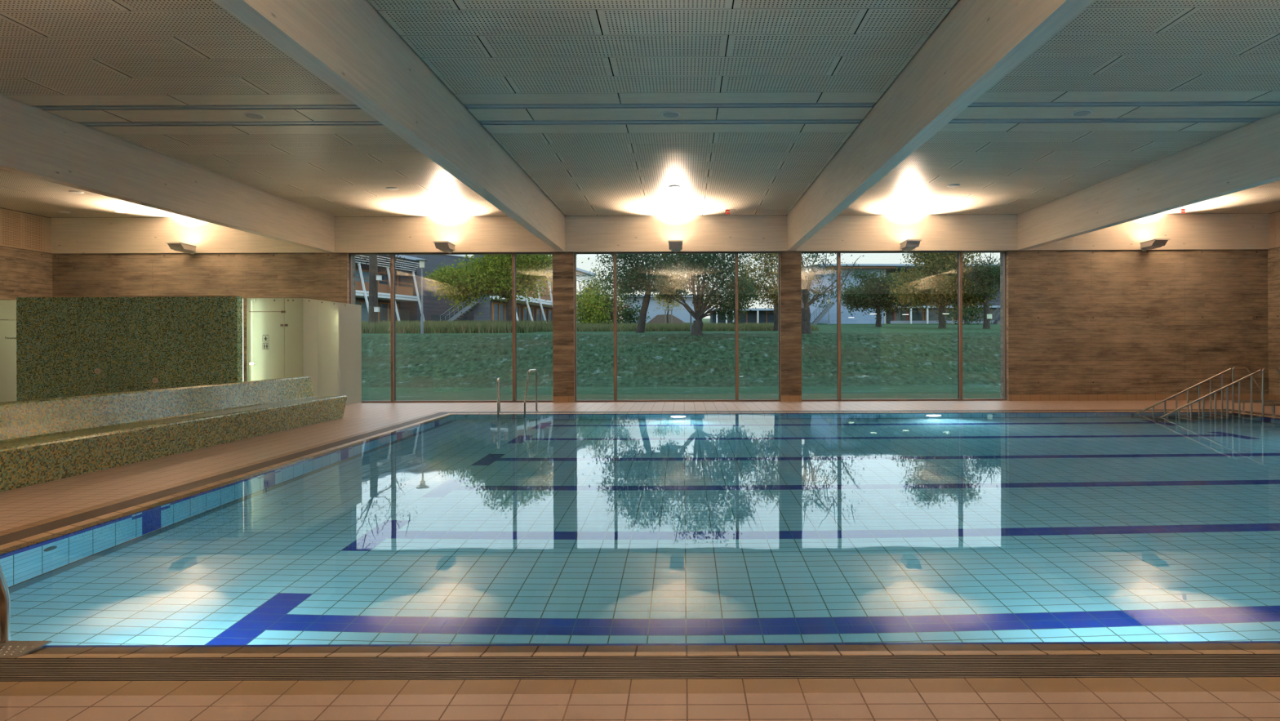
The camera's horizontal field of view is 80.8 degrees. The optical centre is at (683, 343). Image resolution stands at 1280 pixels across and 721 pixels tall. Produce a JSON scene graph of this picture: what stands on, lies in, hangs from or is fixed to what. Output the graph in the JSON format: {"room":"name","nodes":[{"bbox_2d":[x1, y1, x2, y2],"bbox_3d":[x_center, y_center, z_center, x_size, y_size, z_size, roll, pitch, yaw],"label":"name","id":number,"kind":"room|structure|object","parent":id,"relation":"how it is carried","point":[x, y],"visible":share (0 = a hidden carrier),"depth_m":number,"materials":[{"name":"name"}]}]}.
{"room":"indoor swimming pool","nodes":[
{"label":"indoor swimming pool","id":0,"kind":"room"},
{"bbox_2d":[0,207,52,319],"bbox_3d":[-16.553,-0.982,5.500,0.300,5.300,29.000,0,0,0],"label":"wall","id":1,"kind":"structure","parent":0,"point":[23,273],"depth_m":18.66,"materials":[{"name":"wood"}]},
{"bbox_2d":[0,208,51,253],"bbox_3d":[-16.404,-2.810,10.991,0.013,0.905,16.989,0,0,0],"label":"trim","id":2,"kind":"structure","parent":1,"relation":"attached to","point":[21,230],"depth_m":18.68,"materials":[{"name":"beige wood"}]},
{"bbox_2d":[16,296,243,400],"bbox_3d":[-11.799,0.276,16.000,4.680,2.550,0.200,0,0,0],"label":"wall","id":3,"kind":"structure","parent":0,"point":[178,341],"depth_m":15.90,"materials":[{"name":"green tile"}]},
{"bbox_2d":[94,368,100,373],"bbox_3d":[-12.418,0.573,15.886,0.123,0.123,0.028,0,0,0],"label":"plate","id":4,"kind":"object","parent":3,"relation":"attached to","point":[97,371],"visible":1,"depth_m":15.88,"materials":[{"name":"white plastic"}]},
{"bbox_2d":[35,295,238,297],"bbox_3d":[-11.629,-1.010,15.950,4.250,0.022,0.100,0,0,0],"label":"strip","id":5,"kind":"object","parent":3,"relation":"on","point":[81,295],"visible":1,"depth_m":15.90,"materials":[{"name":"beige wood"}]},
{"bbox_2d":[151,377,158,383],"bbox_3d":[-11.197,0.774,15.886,0.123,0.123,0.028,0,0,0],"label":"plate","id":6,"kind":"object","parent":3,"relation":"attached to","point":[154,380],"visible":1,"depth_m":15.88,"materials":[{"name":"white plastic"}]},
{"bbox_2d":[242,298,244,381],"bbox_3d":[-9.659,0.279,16.335,0.124,2.530,0.070,0,0,0],"label":"light strip","id":7,"kind":"object","parent":3,"relation":"attached to","point":[242,299],"visible":0.07,"depth_m":16.36,"materials":[{"name":"white plastic"}]},
{"bbox_2d":[52,252,355,381],"bbox_3d":[-12.721,-0.353,19.750,7.960,4.015,0.500,0,0,0],"label":"wall","id":8,"kind":"structure","parent":0,"point":[314,276],"depth_m":19.50,"materials":[{"name":"brown wood"}]},
{"bbox_2d":[349,252,553,402],"bbox_3d":[-6.067,-0.436,19.685,5.350,3.955,0.170,0,0,0],"label":"window","id":9,"kind":"structure","parent":8,"relation":"in","point":[393,309],"depth_m":19.62,"materials":[{"name":"brown metal"}]},
{"bbox_2d":[552,251,577,402],"bbox_3d":[-3.121,-0.387,19.750,0.540,4.015,0.500,0,0,0],"label":"wooden pillar","id":10,"kind":"structure","parent":0,"point":[563,262],"depth_m":19.50,"materials":[{"name":"brown wood"}]},
{"bbox_2d":[553,395,573,402],"bbox_3d":[-3.115,1.441,19.494,0.540,0.160,0.012,0,0,0],"label":"baseboard","id":11,"kind":"structure","parent":10,"relation":"attached to","point":[556,398],"depth_m":19.49,"materials":[{"name":"tile"}]},
{"bbox_2d":[0,0,1279,217],"bbox_3d":[-0.612,-3.338,11.175,31.556,0.020,16.544,0,0,0],"label":"ceiling","id":12,"kind":"structure","parent":0,"point":[53,52],"depth_m":10.06,"materials":[{"name":"grey paint"}]},
{"bbox_2d":[57,210,71,213],"bbox_3d":[-15.361,-3.266,18.600,0.258,0.024,0.258,0,0,0],"label":"ceiling fitting","id":13,"kind":"object","parent":12,"relation":"attached to","point":[60,211],"visible":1,"depth_m":18.54,"materials":[{"name":"white plastic"}]},
{"bbox_2d":[68,191,84,193],"bbox_3d":[-13.111,-3.274,16.200,0.258,0.024,0.258,0,0,0],"label":"ceiling fitting","id":14,"kind":"object","parent":12,"relation":"attached to","point":[73,192],"visible":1,"depth_m":16.15,"materials":[{"name":"white plastic"}]},
{"bbox_2d":[113,210,125,213],"bbox_3d":[-13.982,-3.271,18.600,0.258,0.024,0.258,0,0,0],"label":"ceiling fitting","id":15,"kind":"object","parent":12,"relation":"attached to","point":[117,211],"visible":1,"depth_m":18.53,"materials":[{"name":"white plastic"}]},
{"bbox_2d":[0,94,334,252],"bbox_3d":[-9.155,-2.896,11.175,0.210,1.045,16.550,0,0,0],"label":"beam","id":16,"kind":"structure","parent":12,"relation":"attached to","point":[35,142],"depth_m":12.49,"materials":[{"name":"beige wood"}]},
{"bbox_2d":[31,104,361,110],"bbox_3d":[-6.167,-3.342,10.477,5.710,0.083,0.177,0,0,0],"label":"channel","id":17,"kind":"object","parent":12,"relation":"attached to","point":[240,106],"visible":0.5,"depth_m":10.50,"materials":[{"name":"silver metal"}]},
{"bbox_2d":[76,120,384,126],"bbox_3d":[-6.167,-3.342,11.250,5.710,0.083,0.192,0,0,0],"label":"channel","id":18,"kind":"object","parent":12,"relation":"attached to","point":[292,122],"visible":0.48,"depth_m":11.28,"materials":[{"name":"silver metal"}]},
{"bbox_2d":[243,112,265,119],"bbox_3d":[-6.212,-3.298,10.860,0.278,0.024,0.278,0,0,0],"label":"ceiling speaker","id":19,"kind":"object","parent":12,"relation":"attached to","point":[252,115],"visible":1,"depth_m":10.82,"materials":[{"name":"white plastic"}]},
{"bbox_2d":[213,0,564,251],"bbox_3d":[-3.175,-2.916,11.175,0.210,1.045,16.550,0,0,0],"label":"beam","id":20,"kind":"structure","parent":12,"relation":"attached to","point":[348,45],"depth_m":8.11,"materials":[{"name":"beige wood"}]},
{"bbox_2d":[386,186,399,190],"bbox_3d":[-6.192,-3.298,15.950,0.258,0.024,0.258,0,0,0],"label":"ceiling fitting","id":21,"kind":"object","parent":12,"relation":"attached to","point":[387,188],"visible":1,"depth_m":15.91,"materials":[{"name":"white plastic"}]},
{"bbox_2d":[464,98,875,108],"bbox_3d":[-0.192,-3.363,10.477,5.700,0.083,0.177,0,0,0],"label":"channel","id":22,"kind":"object","parent":12,"relation":"attached to","point":[816,104],"visible":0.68,"depth_m":10.50,"materials":[{"name":"silver metal"}]},
{"bbox_2d":[480,115,862,124],"bbox_3d":[-0.192,-3.363,11.250,5.700,0.083,0.192,0,0,0],"label":"channel","id":23,"kind":"object","parent":12,"relation":"attached to","point":[533,122],"visible":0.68,"depth_m":11.28,"materials":[{"name":"silver metal"}]},
{"bbox_2d":[661,111,680,117],"bbox_3d":[-0.182,-3.319,10.860,0.278,0.024,0.278,0,0,0],"label":"ceiling speaker","id":24,"kind":"object","parent":12,"relation":"attached to","point":[668,113],"visible":1,"depth_m":10.82,"materials":[{"name":"white plastic"}]},
{"bbox_2d":[668,185,680,188],"bbox_3d":[-0.192,-3.319,15.860,0.258,0.024,0.258,0,0,0],"label":"ceiling fitting","id":25,"kind":"object","parent":12,"relation":"attached to","point":[669,186],"visible":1,"depth_m":15.81,"materials":[{"name":"white plastic"}]},
{"bbox_2d":[786,0,1094,250],"bbox_3d":[2.790,-2.937,11.175,0.200,1.045,16.550,0,0,0],"label":"beam","id":26,"kind":"structure","parent":12,"relation":"attached to","point":[977,42],"depth_m":8.12,"materials":[{"name":"beige wood"}]},
{"bbox_2d":[946,184,959,187],"bbox_3d":[5.708,-3.340,15.860,0.258,0.024,0.258,0,0,0],"label":"ceiling fitting","id":27,"kind":"object","parent":12,"relation":"attached to","point":[949,185],"visible":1,"depth_m":15.80,"materials":[{"name":"white plastic"}]},
{"bbox_2d":[1071,109,1093,115],"bbox_3d":[5.768,-3.340,10.860,0.278,0.024,0.278,0,0,0],"label":"ceiling speaker","id":28,"kind":"object","parent":12,"relation":"attached to","point":[1084,112],"visible":1,"depth_m":10.82,"materials":[{"name":"white plastic"}]},
{"bbox_2d":[947,117,1263,123],"bbox_3d":[5.773,-3.384,11.250,5.710,0.083,0.192,0,0,0],"label":"channel","id":29,"kind":"object","parent":12,"relation":"attached to","point":[1228,119],"visible":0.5,"depth_m":11.28,"materials":[{"name":"silver metal"}]},
{"bbox_2d":[967,101,1279,106],"bbox_3d":[5.773,-3.384,10.477,5.710,0.083,0.177,0,0,0],"label":"channel","id":30,"kind":"object","parent":12,"relation":"attached to","point":[1175,103],"visible":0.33,"depth_m":10.50,"materials":[{"name":"silver metal"}]},
{"bbox_2d":[1017,111,1279,249],"bbox_3d":[8.760,-2.958,11.175,0.200,1.045,16.550,0,0,0],"label":"beam","id":31,"kind":"structure","parent":12,"relation":"attached to","point":[1246,157],"depth_m":13.44,"materials":[{"name":"beige wood"}]},
{"bbox_2d":[1181,208,1190,213],"bbox_3d":[12.465,-3.309,18.615,0.256,0.131,0.029,0,0,-11],"label":"plate","id":32,"kind":"object","parent":12,"relation":"attached to","point":[1183,211],"visible":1,"depth_m":18.60,"materials":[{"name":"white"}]},
{"bbox_2d":[0,400,1279,720],"bbox_3d":[-0.595,1.572,5.500,31.600,0.120,29.000,0,0,0],"label":"floor","id":33,"kind":"structure","parent":0,"point":[1208,698],"depth_m":3.28,"materials":[{"name":"tile"}]},
{"bbox_2d":[0,564,51,657],"bbox_3d":[-3.805,1.486,3.510,1.140,1.834,0.700,0,0,0],"label":"pool ladder","id":34,"kind":"object","parent":33,"relation":"on","point":[8,648],"visible":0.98,"depth_m":3.81,"materials":[{"name":"silver metal"}]},
{"bbox_2d":[0,376,346,492],"bbox_3d":[-7.471,1.103,9.500,0.950,0.866,12.200,0,0,0],"label":"bench","id":35,"kind":"object","parent":33,"relation":"on","point":[42,440],"visible":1,"depth_m":10.14,"materials":[{"name":"green tile"}]},
{"bbox_2d":[246,297,361,404],"bbox_3d":[-8.975,0.266,17.981,1.248,2.550,3.018,0,0,0],"label":"wall","id":36,"kind":"structure","parent":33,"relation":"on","point":[323,338],"depth_m":16.77,"materials":[{"name":"white paint"}]},
{"bbox_2d":[497,368,538,414],"bbox_3d":[-3.745,1.483,16.667,0.939,1.841,0.705,0,0,0],"label":"pool ladder","id":37,"kind":"object","parent":33,"relation":"on","point":[530,370],"visible":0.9,"depth_m":16.50,"materials":[{"name":"silver metal"}]},
{"bbox_2d":[90,212,1266,253],"bbox_3d":[-0.611,-3.045,19.780,32.200,1.285,0.440,0,0,0],"label":"wall","id":38,"kind":"structure","parent":0,"point":[649,212],"depth_m":19.57,"materials":[{"name":"beige"}]},
{"bbox_2d":[164,241,196,253],"bbox_3d":[-12.729,-2.433,19.065,0.372,0.214,0.770,0,0,0],"label":"uplight","id":39,"kind":"object","parent":38,"relation":"attached to","point":[175,246],"visible":1,"depth_m":18.89,"materials":[{"name":"grey paint"}]},
{"bbox_2d":[51,217,326,253],"bbox_3d":[-12.782,-2.821,19.505,7.247,0.921,0.110,0,0,0],"label":"beam","id":40,"kind":"structure","parent":38,"relation":"attached to","point":[142,234],"depth_m":19.45,"materials":[{"name":"beige wood"}]},
{"bbox_2d":[432,240,455,253],"bbox_3d":[-6.059,-2.457,19.065,0.372,0.214,0.770,0,0,0],"label":"uplight","id":41,"kind":"object","parent":38,"relation":"attached to","point":[444,246],"visible":1,"depth_m":18.86,"materials":[{"name":"grey paint"}]},
{"bbox_2d":[334,216,560,253],"bbox_3d":[-6.165,-2.844,19.505,5.972,0.921,0.110,0,0,0],"label":"trim","id":42,"kind":"structure","parent":38,"relation":"attached to","point":[376,234],"depth_m":19.45,"materials":[{"name":"beige wood"}]},
{"bbox_2d":[667,240,683,252],"bbox_3d":[-0.199,-2.477,19.065,0.372,0.214,0.770,0,0,0],"label":"uplight","id":43,"kind":"object","parent":38,"relation":"attached to","point":[675,246],"visible":1,"depth_m":18.82,"materials":[{"name":"grey paint"}]},
{"bbox_2d":[573,251,780,401],"bbox_3d":[-0.162,-0.457,19.685,5.380,3.955,0.170,0,0,0],"label":"window","id":44,"kind":"structure","parent":38,"relation":"in","point":[735,253],"depth_m":19.62,"materials":[{"name":"brown metal"}]},
{"bbox_2d":[564,215,791,252],"bbox_3d":[-0.193,-2.865,19.505,5.957,0.921,0.110,0,0,0],"label":"beam","id":45,"kind":"structure","parent":38,"relation":"attached to","point":[610,233],"depth_m":19.45,"materials":[{"name":"beige wood"}]},
{"bbox_2d":[791,214,1020,251],"bbox_3d":[5.775,-2.886,19.505,5.962,0.921,0.110,0,0,0],"label":"beam","id":46,"kind":"structure","parent":38,"relation":"attached to","point":[844,233],"depth_m":19.45,"materials":[{"name":"beige wood"}]},
{"bbox_2d":[899,239,921,251],"bbox_3d":[5.751,-2.498,19.065,0.372,0.214,0.770,0,0,0],"label":"uplight","id":47,"kind":"object","parent":38,"relation":"attached to","point":[907,245],"visible":1,"depth_m":18.84,"materials":[{"name":"grey paint"}]},
{"bbox_2d":[1020,213,1268,250],"bbox_3d":[11.975,-2.907,19.505,6.422,0.921,0.110,0,0,0],"label":"trim","id":48,"kind":"structure","parent":38,"relation":"attached to","point":[1185,231],"depth_m":19.45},
{"bbox_2d":[1139,238,1170,250],"bbox_3d":[11.941,-2.519,19.065,0.372,0.214,0.770,0,0,0],"label":"uplight","id":49,"kind":"object","parent":38,"relation":"attached to","point":[1157,242],"visible":1,"depth_m":18.89,"materials":[{"name":"grey paint"}]},
{"bbox_2d":[512,0,867,210],"bbox_3d":[-0.613,-3.588,11.500,32.200,0.200,17.800,0,0,0],"label":"ceiling slab","id":50,"kind":"structure","parent":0,"point":[733,0],"depth_m":9.83,"materials":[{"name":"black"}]},
{"bbox_2d":[777,250,801,401],"bbox_3d":[2.794,-0.407,19.750,0.530,4.015,0.500,0,0,0],"label":"wooden pillar","id":51,"kind":"structure","parent":0,"point":[789,261],"depth_m":19.50,"materials":[{"name":"brown wood"}]},
{"bbox_2d":[781,395,801,401],"bbox_3d":[2.800,1.420,19.494,0.530,0.160,0.012,0,0,0],"label":"baseboard","id":52,"kind":"structure","parent":51,"relation":"attached to","point":[784,397],"depth_m":19.49,"materials":[{"name":"tile"}]},
{"bbox_2d":[1000,248,1268,400],"bbox_3d":[11.973,-0.439,19.750,7.050,4.015,0.500,0,0,0],"label":"wall","id":53,"kind":"structure","parent":0,"point":[1078,322],"depth_m":19.50,"materials":[{"name":"wood"}]},
{"bbox_2d":[800,250,1006,400],"bbox_3d":[5.753,-0.478,19.685,5.390,3.955,0.170,0,0,0],"label":"window","id":54,"kind":"structure","parent":53,"relation":"in","point":[959,252],"depth_m":19.62,"materials":[{"name":"brown metal"}]},
{"bbox_2d":[1008,393,1268,400],"bbox_3d":[11.830,1.389,19.494,6.750,0.160,0.012,0,0,0],"label":"baseboard","id":55,"kind":"structure","parent":53,"relation":"attached to","point":[1245,396],"depth_m":19.49,"materials":[{"name":"tile"}]},
{"bbox_2d":[1267,247,1279,395],"bbox_3d":[15.348,-0.451,5.500,0.300,4.015,29.000,0,0,0],"label":"wall","id":56,"kind":"structure","parent":0,"point":[1273,255],"depth_m":19.31,"materials":[{"name":"wood"}]},
{"bbox_2d":[1268,393,1279,399],"bbox_3d":[15.199,1.377,11.200,0.012,0.160,16.600,0,0,0],"label":"baseboard","id":57,"kind":"structure","parent":56,"relation":"attached to","point":[1271,397],"depth_m":19.30,"materials":[{"name":"tile"}]},
{"bbox_3d":[15.339,-3.101,5.500,0.300,1.285,29.000,0,0,0],"label":"wall","id":58,"kind":"structure","parent":0,"visible":0},
{"bbox_2d":[1268,211,1279,248],"bbox_3d":[15.184,-2.921,10.991,0.014,0.905,16.989,0,0,0],"label":"trim","id":59,"kind":"structure","parent":58,"relation":"attached to","point":[1273,218],"depth_m":19.25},
{"bbox_3d":[3.394,2.668,10.090,16.790,0.300,12.560,0,0,0],"label":"floor","id":60,"kind":"structure","parent":0,"visible":0},
{"bbox_2d":[1136,366,1279,417],"bbox_3d":[11.195,1.498,15.665,3.180,2.035,0.907,0,0,0],"label":"railing","id":61,"kind":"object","parent":60,"relation":"on","point":[1239,401],"depth_m":15.25,"materials":[{"name":"silver metal"}]},
{"label":"outside","id":62,"kind":"structure","parent":0,"visible":0},
{"bbox_2d":[361,318,1000,400],"bbox_3d":[-0.007,-1.892,90.000,150.000,6.997,140.000,0,0,0],"label":"lawn","id":63,"kind":"structure","parent":62,"point":[888,361],"depth_m":31.35,"materials":[{"name":"green plant"}]},
{"bbox_2d":[356,254,408,324],"bbox_3d":[-18.136,-5.674,45.207,5.594,10.107,4.794,0,0,0],"label":"bare tree","id":64,"kind":"object","parent":63,"relation":"on","point":[373,268],"visible":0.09,"depth_m":44.79,"materials":[{"name":"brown plant"}]},
{"bbox_2d":[373,306,380,311],"bbox_3d":[-18.219,-2.055,44.550,0.260,0.295,0.340,0,0,0],"label":"box","id":65,"kind":"object","parent":64,"relation":"on","point":[375,308],"visible":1,"depth_m":44.42,"materials":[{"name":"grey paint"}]},
{"bbox_2d":[375,275,382,280],"bbox_3d":[-18.092,-3.929,44.550,0.260,0.295,0.340,0,0,0],"label":"box","id":66,"kind":"object","parent":64,"relation":"on","point":[379,277],"visible":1,"depth_m":44.42,"materials":[{"name":"grey paint"}]},
{"bbox_2d":[355,254,425,322],"bbox_3d":[-27.119,-4.137,60.758,7.427,6.517,11.323,0,0,14],"label":"apartment building","id":67,"kind":"structure","parent":63,"relation":"on","point":[362,273],"depth_m":62.48,"materials":[{"name":"white paint"}]},
{"bbox_2d":[415,258,428,333],"bbox_3d":[-13.803,-2.446,39.600,0.652,4.040,0.652,0,0,0],"label":"street lamp","id":68,"kind":"object","parent":63,"relation":"on","point":[421,260],"visible":0.94,"depth_m":39.55,"materials":[{"name":"grey metal"}]},
{"bbox_2d":[400,254,473,322],"bbox_3d":[-23.900,-4.532,72.025,8.100,7.450,10.140,0,0,34],"label":"building","id":69,"kind":"structure","parent":63,"relation":"on","point":[433,309],"depth_m":66.86,"materials":[{"name":"dark slate grey cladding"},{"name":"glass"}]},
{"bbox_2d":[361,319,552,333],"bbox_3d":[-19.243,-1.112,46.031,22.127,1.138,10.293,0,0,0],"label":"meadow grass","id":70,"kind":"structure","parent":63,"relation":"on","point":[402,326],"depth_m":41.44,"materials":[{"name":"green plant"}]},
{"bbox_2d":[440,293,479,322],"bbox_3d":[-18.194,-2.842,61.350,3.056,3.256,1.380,0,0,0],"label":"staircase","id":71,"kind":"structure","parent":63,"relation":"on","point":[459,315],"depth_m":60.70,"materials":[{"name":"grey metal"}]},
{"bbox_2d":[419,253,582,324],"bbox_3d":[-11.271,-4.127,46.212,9.959,6.877,5.392,0,0,0],"label":"leafy tree","id":72,"kind":"object","parent":63,"relation":"on","point":[494,276],"visible":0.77,"depth_m":45.31,"materials":[{"name":"green plant"}]},
{"bbox_2d":[473,254,596,322],"bbox_3d":[-13.314,-4.534,72.680,7.832,6.619,24.278,0,0,0],"label":"white columned wing","id":73,"kind":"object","parent":63,"relation":"on","point":[540,308],"visible":0.23,"depth_m":67.24},
{"bbox_2d":[576,278,605,324],"bbox_3d":[-8.944,-3.188,65.985,4.861,5.362,4.112,0,0,0],"label":"shrub","id":74,"kind":"object","parent":63,"relation":"on","point":[577,305],"visible":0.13,"depth_m":65.84,"materials":[{"name":"green plant"}]},
{"bbox_2d":[576,277,613,324],"bbox_3d":[-7.204,-2.631,57.984,3.713,5.358,3.713,0,0,0],"label":"shrub","id":75,"kind":"object","parent":63,"relation":"on","point":[589,309],"visible":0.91,"depth_m":57.76,"materials":[{"name":"green plant"}]},
{"bbox_2d":[579,280,624,324],"bbox_3d":[-6.583,-2.561,60.165,3.935,5.434,3.567,0,0,0],"label":"shrub","id":76,"kind":"object","parent":63,"relation":"on","point":[606,311],"visible":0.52,"depth_m":59.70,"materials":[{"name":"green plant"}]},
{"bbox_2d":[576,256,633,324],"bbox_3d":[-6.229,-4.120,59.653,4.930,5.867,4.232,0,0,23],"label":"leaning tree","id":77,"kind":"object","parent":63,"relation":"on","point":[593,286],"visible":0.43,"depth_m":60.01,"materials":[{"name":"green plant"}]},
{"bbox_2d":[576,281,639,323],"bbox_3d":[-7.822,-3.029,67.898,5.851,5.684,5.405,0,0,33],"label":"shrub","id":78,"kind":"object","parent":63,"relation":"on","point":[582,282],"visible":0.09,"depth_m":67.70,"materials":[{"name":"green plant"}]},
{"bbox_2d":[599,293,643,322],"bbox_3d":[-6.017,-2.816,69.499,5.204,4.845,5.102,0,0,0],"label":"shrub","id":79,"kind":"object","parent":63,"relation":"on","point":[622,306],"visible":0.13,"depth_m":69.55,"materials":[{"name":"green plant"}]},
{"bbox_2d":[617,299,650,324],"bbox_3d":[-4.612,-2.593,67.989,4.037,3.304,3.467,0,0,0],"label":"shrub","id":80,"kind":"object","parent":63,"relation":"on","point":[631,313],"visible":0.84,"depth_m":67.68,"materials":[{"name":"green plant"}]},
{"bbox_2d":[582,253,688,332],"bbox_3d":[-2.391,-4.010,41.251,6.157,7.081,4.719,0,0,12],"label":"tree","id":81,"kind":"object","parent":63,"relation":"on","point":[635,276],"visible":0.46,"depth_m":40.68,"materials":[{"name":"green plant"}]},
{"bbox_2d":[622,294,704,322],"bbox_3d":[-2.476,-3.356,91.650,9.800,4.750,8.700,0,0,0],"label":"pale hall","id":82,"kind":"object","parent":63,"relation":"on","point":[682,314],"visible":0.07,"depth_m":87.99,"materials":[{"name":"blue"}]},
{"bbox_2d":[647,314,685,324],"bbox_3d":[-1.286,-1.861,64.250,4.693,1.350,3.500,0,0,0],"label":"soil mound","id":83,"kind":"object","parent":63,"relation":"on","point":[658,318],"visible":0.26,"depth_m":63.63,"materials":[{"name":"brown soil"}]},
{"bbox_2d":[664,309,672,323],"bbox_3d":[-1.141,-1.916,57.700,0.654,1.460,0.090,0,0,0],"label":"stakes","id":84,"kind":"object","parent":63,"relation":"on","point":[664,309],"visible":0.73,"depth_m":57.66,"materials":[{"name":"brown wood"}]},
{"bbox_2d":[652,292,685,322],"bbox_3d":[-1.079,-2.821,57.944,2.843,3.234,1.908,0,0,9],"label":"young tree","id":85,"kind":"object","parent":63,"relation":"on","point":[667,304],"visible":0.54,"depth_m":57.95,"materials":[{"name":"green plant"}]},
{"bbox_2d":[539,321,819,331],"bbox_3d":[-0.252,-1.201,50.506,17.076,0.944,13.234,0,0,0],"label":"meadow grass","id":86,"kind":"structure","parent":63,"relation":"on","point":[752,326],"depth_m":44.71,"materials":[{"name":"green plant"}]},
{"bbox_2d":[689,314,691,331],"bbox_3d":[0.436,-1.177,44.000,0.100,1.170,0.095,0,0,0],"label":"metal post","id":87,"kind":"object","parent":63,"relation":"on","point":[690,314],"visible":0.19,"depth_m":43.98,"materials":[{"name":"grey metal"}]},
{"bbox_2d":[640,253,766,335],"bbox_3d":[1.017,-3.711,37.112,6.075,6.819,4.141,0,0,28],"label":"forked tree","id":88,"kind":"object","parent":63,"relation":"on","point":[701,304],"visible":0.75,"depth_m":36.74,"materials":[{"name":"green plant"}]},
{"bbox_2d":[706,308,773,324],"bbox_3d":[7.219,-2.290,76.450,9.532,2.350,7.100,0,0,0],"label":"barn","id":89,"kind":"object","parent":63,"relation":"on","point":[756,315],"visible":0.27,"depth_m":74.01,"materials":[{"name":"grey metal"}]},
{"bbox_2d":[724,253,777,330],"bbox_3d":[4.566,-3.649,44.034,5.023,5.980,3.626,0,0,-12],"label":"slender tree","id":90,"kind":"object","parent":63,"relation":"on","point":[771,293],"visible":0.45,"depth_m":43.82,"materials":[{"name":"green plant"}]},
{"bbox_2d":[801,272,808,307],"bbox_3d":[16.052,-4.946,94.975,4.784,7.600,6.050,0,0,0],"label":"timber hall","id":91,"kind":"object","parent":63,"relation":"on","point":[802,304],"visible":0.02,"depth_m":91.99,"materials":[{"name":"brown"}]},
{"bbox_2d":[766,253,864,333],"bbox_3d":[6.691,-3.422,37.697,4.958,6.024,3.153,0,0,-8],"label":"tree","id":92,"kind":"object","parent":63,"relation":"on","point":[806,313],"visible":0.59,"depth_m":37.40,"materials":[{"name":"green plant"}]},
{"bbox_2d":[810,292,834,324],"bbox_3d":[12.745,-3.118,69.350,2.231,3.353,1.380,0,0,0],"label":"staircase","id":93,"kind":"structure","parent":63,"relation":"on","point":[824,310],"depth_m":68.68,"materials":[{"name":"grey metal"}]},
{"bbox_2d":[824,297,832,324],"bbox_3d":[12.772,-2.812,66.000,0.652,2.474,0.652,0,0,0],"label":"street lamp","id":94,"kind":"object","parent":63,"relation":"on","point":[828,300],"visible":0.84,"depth_m":65.95,"materials":[{"name":"grey metal"}]},
{"bbox_2d":[831,266,934,326],"bbox_3d":[15.151,-3.508,55.832,8.295,4.657,4.894,0,0,0],"label":"broad tree","id":95,"kind":"object","parent":63,"relation":"on","point":[860,298],"visible":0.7,"depth_m":55.52,"materials":[{"name":"green plant"}]},
{"bbox_2d":[801,263,999,324],"bbox_3d":[31.443,-5.101,80.300,37.078,8.002,19.400,0,0,0],"label":"building","id":96,"kind":"structure","parent":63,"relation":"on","point":[919,317],"depth_m":71.99,"materials":[{"name":"grey metal"}]},
{"bbox_2d":[881,253,999,328],"bbox_3d":[16.854,-4.523,49.010,7.493,7.268,5.284,0,0,5],"label":"tree","id":97,"kind":"object","parent":63,"relation":"on","point":[940,288],"visible":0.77,"depth_m":48.46,"materials":[{"name":"green plant"}]},
{"bbox_2d":[928,300,995,324],"bbox_3d":[24.824,-2.581,66.196,5.052,3.724,5.222,0,0,41],"label":"shrub","id":98,"kind":"object","parent":63,"relation":"on","point":[966,311],"visible":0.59,"depth_m":65.61,"materials":[{"name":"green plant"}]},
{"bbox_2d":[962,253,999,328],"bbox_3d":[19.681,-3.563,48.004,3.592,5.384,3.309,0,0,35],"label":"tree","id":99,"kind":"object","parent":63,"relation":"on","point":[993,272],"visible":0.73,"depth_m":47.74,"materials":[{"name":"green plant"}]},
{"bbox_2d":[986,314,991,319],"bbox_3d":[19.502,-1.758,48.000,0.467,0.300,0.467,0,0,0],"label":"band","id":100,"kind":"object","parent":99,"relation":"attached to","point":[988,316],"visible":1,"depth_m":47.78,"materials":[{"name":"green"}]},
{"bbox_2d":[991,305,999,324],"bbox_3d":[28.590,-2.850,67.350,1.499,2.696,1.380,0,0,0],"label":"staircase","id":101,"kind":"structure","parent":63,"relation":"on","point":[997,318],"depth_m":67.96,"materials":[{"name":"grey metal"}]},
{"bbox_3d":[3.392,2.022,10.090,16.800,0.988,12.570,0,0,0],"label":"pool edge","id":102,"kind":"structure","parent":0,"visible":0},
{"bbox_2d":[0,411,1279,653],"bbox_3d":[3.392,2.074,10.090,17.000,1.128,12.770,0,0,0],"label":"pool water","id":103,"kind":"object","parent":102,"relation":"in","point":[1079,531],"visible":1,"depth_m":5.68,"materials":[{"name":"blue liquid"}]},
{"bbox_2d":[0,409,1279,681],"bbox_3d":[3.390,1.508,10.090,17.636,0.020,13.406,0,0,0],"label":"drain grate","id":104,"kind":"object","parent":102,"relation":"in","point":[1085,665],"visible":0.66,"depth_m":3.52,"materials":[{"name":"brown plastic"}]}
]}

